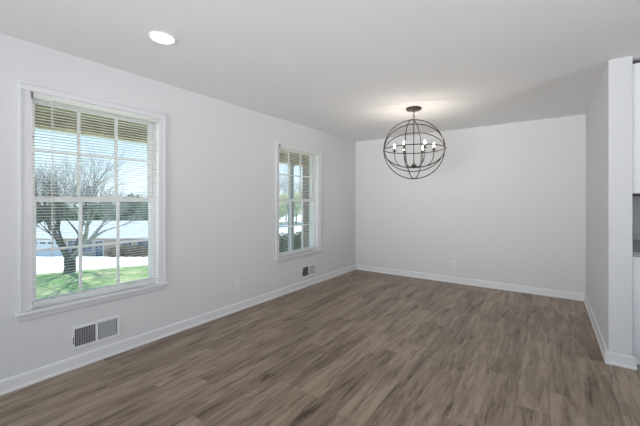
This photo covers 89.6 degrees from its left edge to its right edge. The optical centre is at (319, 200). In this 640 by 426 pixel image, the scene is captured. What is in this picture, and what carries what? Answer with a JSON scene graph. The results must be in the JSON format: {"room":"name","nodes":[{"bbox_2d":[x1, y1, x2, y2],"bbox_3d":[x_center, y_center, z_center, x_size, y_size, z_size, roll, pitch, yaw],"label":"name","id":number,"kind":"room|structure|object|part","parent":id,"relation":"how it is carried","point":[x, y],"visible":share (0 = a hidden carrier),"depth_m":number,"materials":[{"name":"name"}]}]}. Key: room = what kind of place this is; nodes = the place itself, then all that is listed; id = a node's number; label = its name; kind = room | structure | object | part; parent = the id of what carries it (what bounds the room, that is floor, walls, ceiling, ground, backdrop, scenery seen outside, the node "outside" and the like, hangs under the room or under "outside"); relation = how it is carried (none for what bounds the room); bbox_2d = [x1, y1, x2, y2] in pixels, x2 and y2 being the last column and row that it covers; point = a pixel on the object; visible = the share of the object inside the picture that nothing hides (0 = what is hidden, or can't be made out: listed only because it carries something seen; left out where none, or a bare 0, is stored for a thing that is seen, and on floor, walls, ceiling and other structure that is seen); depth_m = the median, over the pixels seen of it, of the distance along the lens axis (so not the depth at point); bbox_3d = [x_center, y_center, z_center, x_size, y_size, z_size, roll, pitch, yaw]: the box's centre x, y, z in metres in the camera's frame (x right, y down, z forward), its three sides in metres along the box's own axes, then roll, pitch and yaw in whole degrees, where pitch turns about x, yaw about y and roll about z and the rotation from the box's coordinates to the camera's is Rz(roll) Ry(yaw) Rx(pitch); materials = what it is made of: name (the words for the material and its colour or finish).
{"room":"empty dining room","nodes":[
{"label":"empty dining room","id":0,"kind":"room"},
{"bbox_2d":[0,33,355,379],"bbox_3d":[-2.103,0.086,2.384,0.150,2.440,9.750,0,0,35],"label":"wall","id":1,"kind":"structure","parent":0,"point":[220,155],"depth_m":3.31,"materials":[{"name":"white paint"}]},
{"bbox_2d":[13,80,168,322],"bbox_3d":[-1.858,0.004,2.716,0.225,1.693,1.101,0,0,35],"label":"window","id":2,"kind":"structure","parent":1,"relation":"in","point":[27,200],"depth_m":2.59,"materials":[{"name":"white paint"}]},
{"bbox_3d":[-1.884,-0.386,2.735,0.032,0.781,0.905,0,0,35],"label":"sash","id":3,"kind":"part","parent":2,"relation":"part of","materials":[{"name":"white plastic"}]},
{"bbox_3d":[-1.855,0.378,2.714,0.032,0.816,0.905,0,0,35],"label":"sash","id":4,"kind":"part","parent":2,"relation":"part of","materials":[{"name":"white plastic"}]},
{"bbox_2d":[32,92,157,305],"bbox_3d":[-1.800,-0.015,2.675,0.045,1.529,0.909,0,0,35],"label":"window blind","id":5,"kind":"object","parent":2,"relation":"attached to","point":[51,99],"visible":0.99,"depth_m":2.59,"materials":[{"name":"white plastic"}]},
{"bbox_3d":[-1.804,0.739,2.677,0.026,0.022,0.897,0,0,35],"label":"rail","id":6,"kind":"part","parent":5,"relation":"part of","materials":[{"name":"white plastic"}]},
{"bbox_2d":[71,315,119,350],"bbox_3d":[-1.823,1.071,2.634,0.016,0.180,0.345,0,0,35],"label":"air vent","id":7,"kind":"object","parent":1,"relation":"in","point":[94,332],"visible":1,"depth_m":2.62,"materials":[{"name":"grey metal"}]},
{"bbox_2d":[0,264,355,395],"bbox_3d":[-2.038,1.258,2.326,0.022,0.096,9.430,0,0,35],"label":"baseboard","id":8,"kind":"structure","parent":1,"relation":"attached to","point":[7,385],"depth_m":2.89,"materials":[{"name":"white paint"}]},
{"bbox_2d":[235,278,239,288],"bbox_3d":[-0.981,0.981,3.825,0.009,0.116,0.074,0,0,35],"label":"wall outlet","id":9,"kind":"object","parent":1,"relation":"attached to","point":[237,281],"visible":1,"depth_m":3.82,"materials":[{"name":"white plastic"}]},
{"bbox_2d":[274,139,322,263],"bbox_3d":[-0.354,0.004,4.831,0.225,1.693,1.101,0,0,35],"label":"window","id":10,"kind":"structure","parent":1,"relation":"in","point":[287,257],"depth_m":4.93,"materials":[{"name":"white paint"}]},
{"bbox_3d":[-0.381,-0.386,4.850,0.032,0.781,0.905,0,0,35],"label":"sash","id":11,"kind":"part","parent":10,"relation":"part of","materials":[{"name":"white plastic"}]},
{"bbox_3d":[-0.352,0.378,4.829,0.032,0.816,0.905,0,0,35],"label":"sash","id":12,"kind":"part","parent":10,"relation":"part of","materials":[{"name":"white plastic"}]},
{"bbox_2d":[279,144,318,255],"bbox_3d":[-0.297,-0.015,4.790,0.045,1.529,0.909,0,0,35],"label":"window blind","id":13,"kind":"object","parent":10,"relation":"attached to","point":[280,146],"visible":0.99,"depth_m":4.77,"materials":[{"name":"white plastic"}]},
{"bbox_3d":[-0.300,0.739,4.793,0.026,0.022,0.897,0,0,35],"label":"rail","id":14,"kind":"part","parent":13,"relation":"part of","materials":[{"name":"white plastic"}]},
{"bbox_3d":[-0.300,-0.006,4.793,0.028,1.475,0.001,0,0,35],"label":"ladder cord","id":15,"kind":"part","parent":13,"relation":"part of","materials":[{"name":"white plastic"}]},
{"bbox_3d":[-0.112,-0.006,5.057,0.028,1.475,0.001,0,0,35],"label":"ladder cord","id":16,"kind":"part","parent":13,"relation":"part of","materials":[{"name":"white fabric"}]},
{"bbox_2d":[302,263,315,277],"bbox_3d":[-0.169,1.071,4.963,0.016,0.180,0.345,0,0,35],"label":"air vent","id":17,"kind":"object","parent":1,"relation":"in","point":[307,270],"visible":1,"depth_m":4.96,"materials":[{"name":"grey metal"}]},
{"bbox_2d":[302,166,308,247],"bbox_3d":[0.927,0.337,8.763,2.280,2.938,1.640,0,0,35],"label":"wall","id":18,"kind":"structure","parent":0,"point":[305,204],"depth_m":8.69,"materials":[{"name":"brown brick"}]},
{"bbox_2d":[0,269,639,425],"bbox_3d":[0.791,1.366,0.327,7.250,0.120,9.750,0,0,35],"label":"floor","id":19,"kind":"structure","parent":0,"point":[356,347],"depth_m":2.50,"materials":[{"name":"wood"}]},
{"bbox_2d":[632,257,639,364],"bbox_3d":[3.087,0.876,2.876,0.635,0.859,1.125,0,0,35],"label":"base cabinet","id":20,"kind":"object","parent":19,"relation":"on","point":[635,260],"visible":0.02,"depth_m":2.58,"materials":[{"name":"white"}]},
{"bbox_2d":[632,239,639,256],"bbox_3d":[3.082,0.426,2.873,0.629,0.040,1.144,0,0,35],"label":"countertop","id":21,"kind":"structure","parent":20,"relation":"on","point":[635,243],"depth_m":2.75,"materials":[{"name":"stone"}]},
{"bbox_2d":[0,0,639,141],"bbox_3d":[0.791,-1.204,0.327,7.250,0.140,9.750,0,0,35],"label":"ceiling","id":22,"kind":"structure","parent":0,"point":[352,70],"depth_m":2.40,"materials":[{"name":"white paint"}]},
{"bbox_2d":[148,31,176,44],"bbox_3d":[-1.094,-1.130,2.237,0.180,0.008,0.180,0,0,35],"label":"recessed light","id":23,"kind":"object","parent":22,"relation":"in","point":[161,37],"visible":1,"depth_m":2.22,"materials":[{"name":"white plastic"}]},
{"bbox_2d":[383,106,445,178],"bbox_3d":[1.146,-0.700,3.933,0.726,0.868,0.726,0,0,35],"label":"orb chandelier","id":24,"kind":"object","parent":22,"relation":"hanging from","point":[414,109],"visible":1,"depth_m":3.91,"materials":[{"name":"brown metal"}]},
{"bbox_3d":[1.146,-0.712,3.933,0.010,0.555,0.011,0,0,35],"label":"stem","id":25,"kind":"part","parent":24,"relation":"part of","materials":[{"name":"brown metal"}]},
{"bbox_2d":[356,114,585,293],"bbox_3d":[2.181,0.086,5.216,3.552,2.440,0.170,0,0,35],"label":"wall","id":26,"kind":"structure","parent":0,"point":[506,203],"depth_m":4.88,"materials":[{"name":"white paint"}]},
{"bbox_2d":[356,264,584,300],"bbox_3d":[2.068,1.258,5.178,3.412,0.096,0.022,0,0,35],"label":"baseboard","id":27,"kind":"structure","parent":26,"relation":"attached to","point":[480,283],"depth_m":4.90,"materials":[{"name":"white paint"}]},
{"bbox_2d":[586,56,631,355],"bbox_3d":[2.951,0.086,3.356,0.140,2.440,1.970,0,0,35],"label":"wall","id":28,"kind":"structure","parent":0,"point":[609,112],"depth_m":2.59,"materials":[{"name":"white paint"}]},
{"bbox_2d":[584,294,636,369],"bbox_3d":[2.945,1.258,3.347,0.184,0.096,1.992,0,0,35],"label":"baseboard","id":29,"kind":"structure","parent":28,"relation":"attached to","point":[612,358],"depth_m":2.58,"materials":[{"name":"white paint"}]},
{"bbox_2d":[632,61,639,195],"bbox_3d":[2.971,-0.583,2.959,0.349,1.068,1.125,0,0,35],"label":"upper cabinet","id":30,"kind":"object","parent":28,"relation":"attached to","point":[635,65],"visible":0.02,"depth_m":2.58,"materials":[{"name":"white"}]},
{"bbox_2d":[632,196,639,239],"bbox_3d":[4.646,0.086,2.556,3.548,2.440,0.150,0,0,35],"label":"wall","id":31,"kind":"structure","parent":0,"point":[635,199],"depth_m":3.39,"materials":[{"name":"paint"}]},
{"label":"outside","id":32,"kind":"structure","parent":0,"visible":0},
{"bbox_2d":[35,107,308,157],"bbox_3d":[-2.247,-1.164,4.296,2.299,0.060,12.800,0,0,35],"label":"ceiling","id":33,"kind":"structure","parent":32,"point":[35,107],"depth_m":4.48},
{"bbox_2d":[35,110,308,165],"bbox_3d":[-3.547,-1.038,4.140,0.180,0.188,11.040,0,0,35],"label":"header beam","id":34,"kind":"structure","parent":33,"relation":"attached to","point":[35,110],"depth_m":4.54,"materials":[{"name":"brown wood"}]},
{"bbox_2d":[35,104,308,156],"bbox_3d":[-2.961,-1.083,3.723,0.090,0.098,11.040,0,0,35],"label":"joist","id":35,"kind":"object","parent":33,"relation":"attached to","point":[35,104],"visible":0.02,"depth_m":3.94,"materials":[{"name":"brown wood"}]},
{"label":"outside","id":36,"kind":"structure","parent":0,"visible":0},
{"bbox_2d":[36,205,299,273],"bbox_3d":[-16.411,4.460,61.961,87.500,5.148,172.000,0,0,35],"label":"ground","id":37,"kind":"structure","parent":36,"point":[39,259],"depth_m":20.01,"materials":[{"name":"white concrete"}]},
{"bbox_2d":[36,207,45,223],"bbox_3d":[-47.990,3.767,53.938,6.163,6.880,5.267,0,0,35],"label":"leafy tree","id":38,"kind":"object","parent":37,"relation":"on","point":[37,217],"visible":0.07,"depth_m":53.85,"materials":[{"name":"green plant"}]},
{"bbox_2d":[45,205,76,220],"bbox_3d":[-43.798,3.800,54.578,5.167,6.815,5.786,0,0,-37],"label":"leafy tree","id":39,"kind":"object","parent":37,"relation":"on","point":[67,209],"visible":0.14,"depth_m":53.93,"materials":[{"name":"green plant"}]},
{"bbox_2d":[65,205,101,220],"bbox_3d":[-40.390,3.844,55.523,5.780,6.728,6.033,0,0,35],"label":"leafy tree","id":40,"kind":"object","parent":37,"relation":"on","point":[70,211],"visible":0.13,"depth_m":54.10,"materials":[{"name":"green plant"}]},
{"bbox_2d":[36,221,147,255],"bbox_3d":[-26.450,4.881,44.440,23.200,4.350,10.520,0,0,0],"label":"house","id":41,"kind":"structure","parent":37,"relation":"on","point":[44,236],"depth_m":40.00,"materials":[{"name":"beige brick"}]},
{"bbox_3d":[-33.950,5.931,39.975,4.200,2.250,0.050,0,0,0],"label":"garage door","id":42,"kind":"part","parent":41,"relation":"part of","materials":[{"name":"white"}]},
{"bbox_3d":[-30.650,5.606,39.925,1.200,1.300,0.030,0,0,0],"label":"pane","id":43,"kind":"part","parent":41,"relation":"part of","materials":[{"name":"blue glass"}]},
{"bbox_3d":[-28.950,5.606,39.925,1.400,1.300,0.030,0,0,0],"label":"pane","id":44,"kind":"part","parent":41,"relation":"part of","materials":[{"name":"blue glass"}]},
{"bbox_3d":[-27.400,5.956,39.925,0.900,2.000,0.030,0,0,0],"label":"pane","id":45,"kind":"part","parent":41,"relation":"part of","materials":[{"name":"blue glass"}]},
{"bbox_3d":[-21.650,5.506,39.925,2.000,1.100,0.030,0,0,0],"label":"pane","id":46,"kind":"part","parent":41,"relation":"part of","materials":[{"name":"blue glass"}]},
{"bbox_2d":[83,203,114,220],"bbox_3d":[-39.352,3.636,57.688,6.054,7.143,6.062,0,0,35],"label":"leafy tree","id":47,"kind":"object","parent":37,"relation":"on","point":[97,215],"visible":0.06,"depth_m":56.06,"materials":[{"name":"green plant"}]},
{"bbox_2d":[105,247,114,256],"bbox_3d":[-23.606,5.788,36.496,1.549,1.251,1.272,0,0,35],"label":"shrub","id":48,"kind":"object","parent":37,"relation":"on","point":[108,249],"visible":0.58,"depth_m":36.12,"materials":[{"name":"green plant"}]},
{"bbox_2d":[98,206,130,220],"bbox_3d":[-33.546,3.877,53.113,5.294,6.661,5.612,0,0,35],"label":"leafy tree","id":49,"kind":"object","parent":37,"relation":"on","point":[99,211],"visible":0.19,"depth_m":52.19,"materials":[{"name":"green plant"}]},
{"bbox_2d":[112,245,125,256],"bbox_3d":[-22.451,5.618,35.974,1.708,1.434,1.461,0,0,35],"label":"shrub","id":50,"kind":"object","parent":37,"relation":"on","point":[121,247],"visible":0.52,"depth_m":35.69,"materials":[{"name":"green plant"}]},
{"bbox_2d":[122,244,134,256],"bbox_3d":[-21.887,5.619,36.507,1.818,1.590,1.500,0,0,35],"label":"shrub","id":51,"kind":"object","parent":37,"relation":"on","point":[125,245],"visible":0.35,"depth_m":36.18,"materials":[{"name":"green plant"}]},
{"bbox_2d":[120,193,142,216],"bbox_3d":[-33.527,2.884,56.513,5.124,8.646,7.492,0,0,-1],"label":"leafy tree","id":52,"kind":"object","parent":37,"relation":"on","point":[138,196],"visible":0.15,"depth_m":55.65,"materials":[{"name":"green plant"}]},
{"bbox_2d":[128,244,141,256],"bbox_3d":[-20.670,5.571,35.983,1.840,1.529,1.461,0,0,35],"label":"shrub","id":53,"kind":"object","parent":37,"relation":"on","point":[131,249],"visible":0.88,"depth_m":35.69,"materials":[{"name":"green plant"}]},
{"bbox_2d":[128,202,147,220],"bbox_3d":[-29.575,3.401,54.689,6.134,7.613,6.440,0,0,35],"label":"leafy tree","id":54,"kind":"object","parent":37,"relation":"on","point":[144,203],"visible":0.13,"depth_m":52.57,"materials":[{"name":"green plant"}]},
{"bbox_2d":[137,245,147,256],"bbox_3d":[-20.014,5.696,36.392,1.683,1.405,1.401,0,0,35],"label":"shrub","id":55,"kind":"object","parent":37,"relation":"on","point":[143,250],"visible":0.73,"depth_m":36.09,"materials":[{"name":"green plant"}]},
{"bbox_2d":[279,168,287,192],"bbox_3d":[-4.972,-1.377,44.181,2.944,6.803,4.646,0,0,-9],"label":"bare tree","id":56,"kind":"object","parent":37,"relation":"on","point":[283,191],"visible":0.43,"depth_m":44.13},
{"bbox_2d":[279,196,288,219],"bbox_3d":[-3.611,0.743,27.083,2.558,2.370,2.326,0,0,35],"label":"leafy tree","id":57,"kind":"object","parent":37,"relation":"on","point":[281,208],"visible":0.19,"depth_m":26.61,"materials":[{"name":"green plant"}]},
{"bbox_2d":[279,193,295,221],"bbox_3d":[-3.039,0.526,28.983,2.409,2.803,2.437,0,0,35],"label":"leafy tree","id":58,"kind":"object","parent":37,"relation":"on","point":[282,194],"visible":0.06,"depth_m":28.96,"materials":[{"name":"green plant"}]},
{"bbox_2d":[283,189,301,222],"bbox_3d":[-1.817,0.486,27.350,2.316,2.883,2.698,0,0,35],"label":"leafy tree","id":59,"kind":"object","parent":37,"relation":"on","point":[296,207],"visible":0.3,"depth_m":26.75,"materials":[{"name":"green plant"}]},
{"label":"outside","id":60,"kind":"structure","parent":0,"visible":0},
{"bbox_2d":[36,265,147,298],"bbox_3d":[-8.854,2.036,6.047,10.400,0.540,17.600,0,0,35],"label":"lawn","id":61,"kind":"structure","parent":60,"point":[141,268],"depth_m":7.37,"materials":[{"name":"green plant"}]},
{"bbox_2d":[35,134,147,272],"bbox_3d":[-6.327,0.011,8.519,4.925,3.884,3.794,0,0,30],"label":"bare tree","id":62,"kind":"object","parent":61,"relation":"on","point":[57,236],"visible":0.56,"depth_m":7.92,"materials":[{"name":"grey plant"}]},
{"bbox_3d":[-7.452,-0.030,8.622,2.744,3.195,2.057,0,0,35],"label":"stem","id":63,"kind":"part","parent":62,"relation":"part of","materials":[{"name":"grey plant"}]},
{"bbox_3d":[-6.377,0.063,7.519,1.907,2.969,1.438,0,0,10],"label":"stem","id":64,"kind":"part","parent":62,"relation":"part of","materials":[{"name":"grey plant"}]},
{"bbox_3d":[-6.210,0.053,8.234,2.278,2.981,2.046,0,0,7],"label":"stem","id":65,"kind":"part","parent":62,"relation":"part of","materials":[{"name":"grey plant"}]},
{"bbox_3d":[-5.505,0.377,9.078,2.105,2.351,2.090,0,0,9],"label":"stem","id":66,"kind":"part","parent":62,"relation":"part of","materials":[{"name":"grey plant"}]},
{"bbox_2d":[279,232,298,251],"bbox_3d":[-1.036,1.347,9.198,0.902,0.923,0.887,0,0,35],"label":"boxwood shrub","id":67,"kind":"object","parent":61,"relation":"on","point":[284,234],"visible":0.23,"depth_m":9.04,"materials":[{"name":"green plant"}]},
{"bbox_2d":[294,231,299,248],"bbox_3d":[-0.586,1.355,9.740,0.893,0.903,0.902,0,0,35],"label":"boxwood shrub","id":68,"kind":"object","parent":61,"relation":"on","point":[296,232],"visible":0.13,"depth_m":9.60,"materials":[{"name":"green plant"}]},
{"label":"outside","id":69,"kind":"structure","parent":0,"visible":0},
{"bbox_3d":[-2.267,1.626,4.310,2.350,0.200,12.800,0,0,35],"label":"floor","id":70,"kind":"structure","parent":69,"visible":0},
{"bbox_2d":[287,163,294,250],"bbox_3d":[-0.728,0.292,8.108,0.140,2.468,0.175,0,0,35],"label":"porch post","id":71,"kind":"object","parent":70,"relation":"on","point":[292,209],"visible":0.55,"depth_m":8.07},
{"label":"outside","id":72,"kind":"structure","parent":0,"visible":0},
{"bbox_2d":[35,128,298,165],"bbox_3d":[0.749,-1.174,2.167,9.850,0.440,13.000,0,0,35],"label":"porch roof","id":73,"kind":"structure","parent":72,"point":[35,128],"depth_m":4.76,"materials":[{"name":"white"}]}
]}

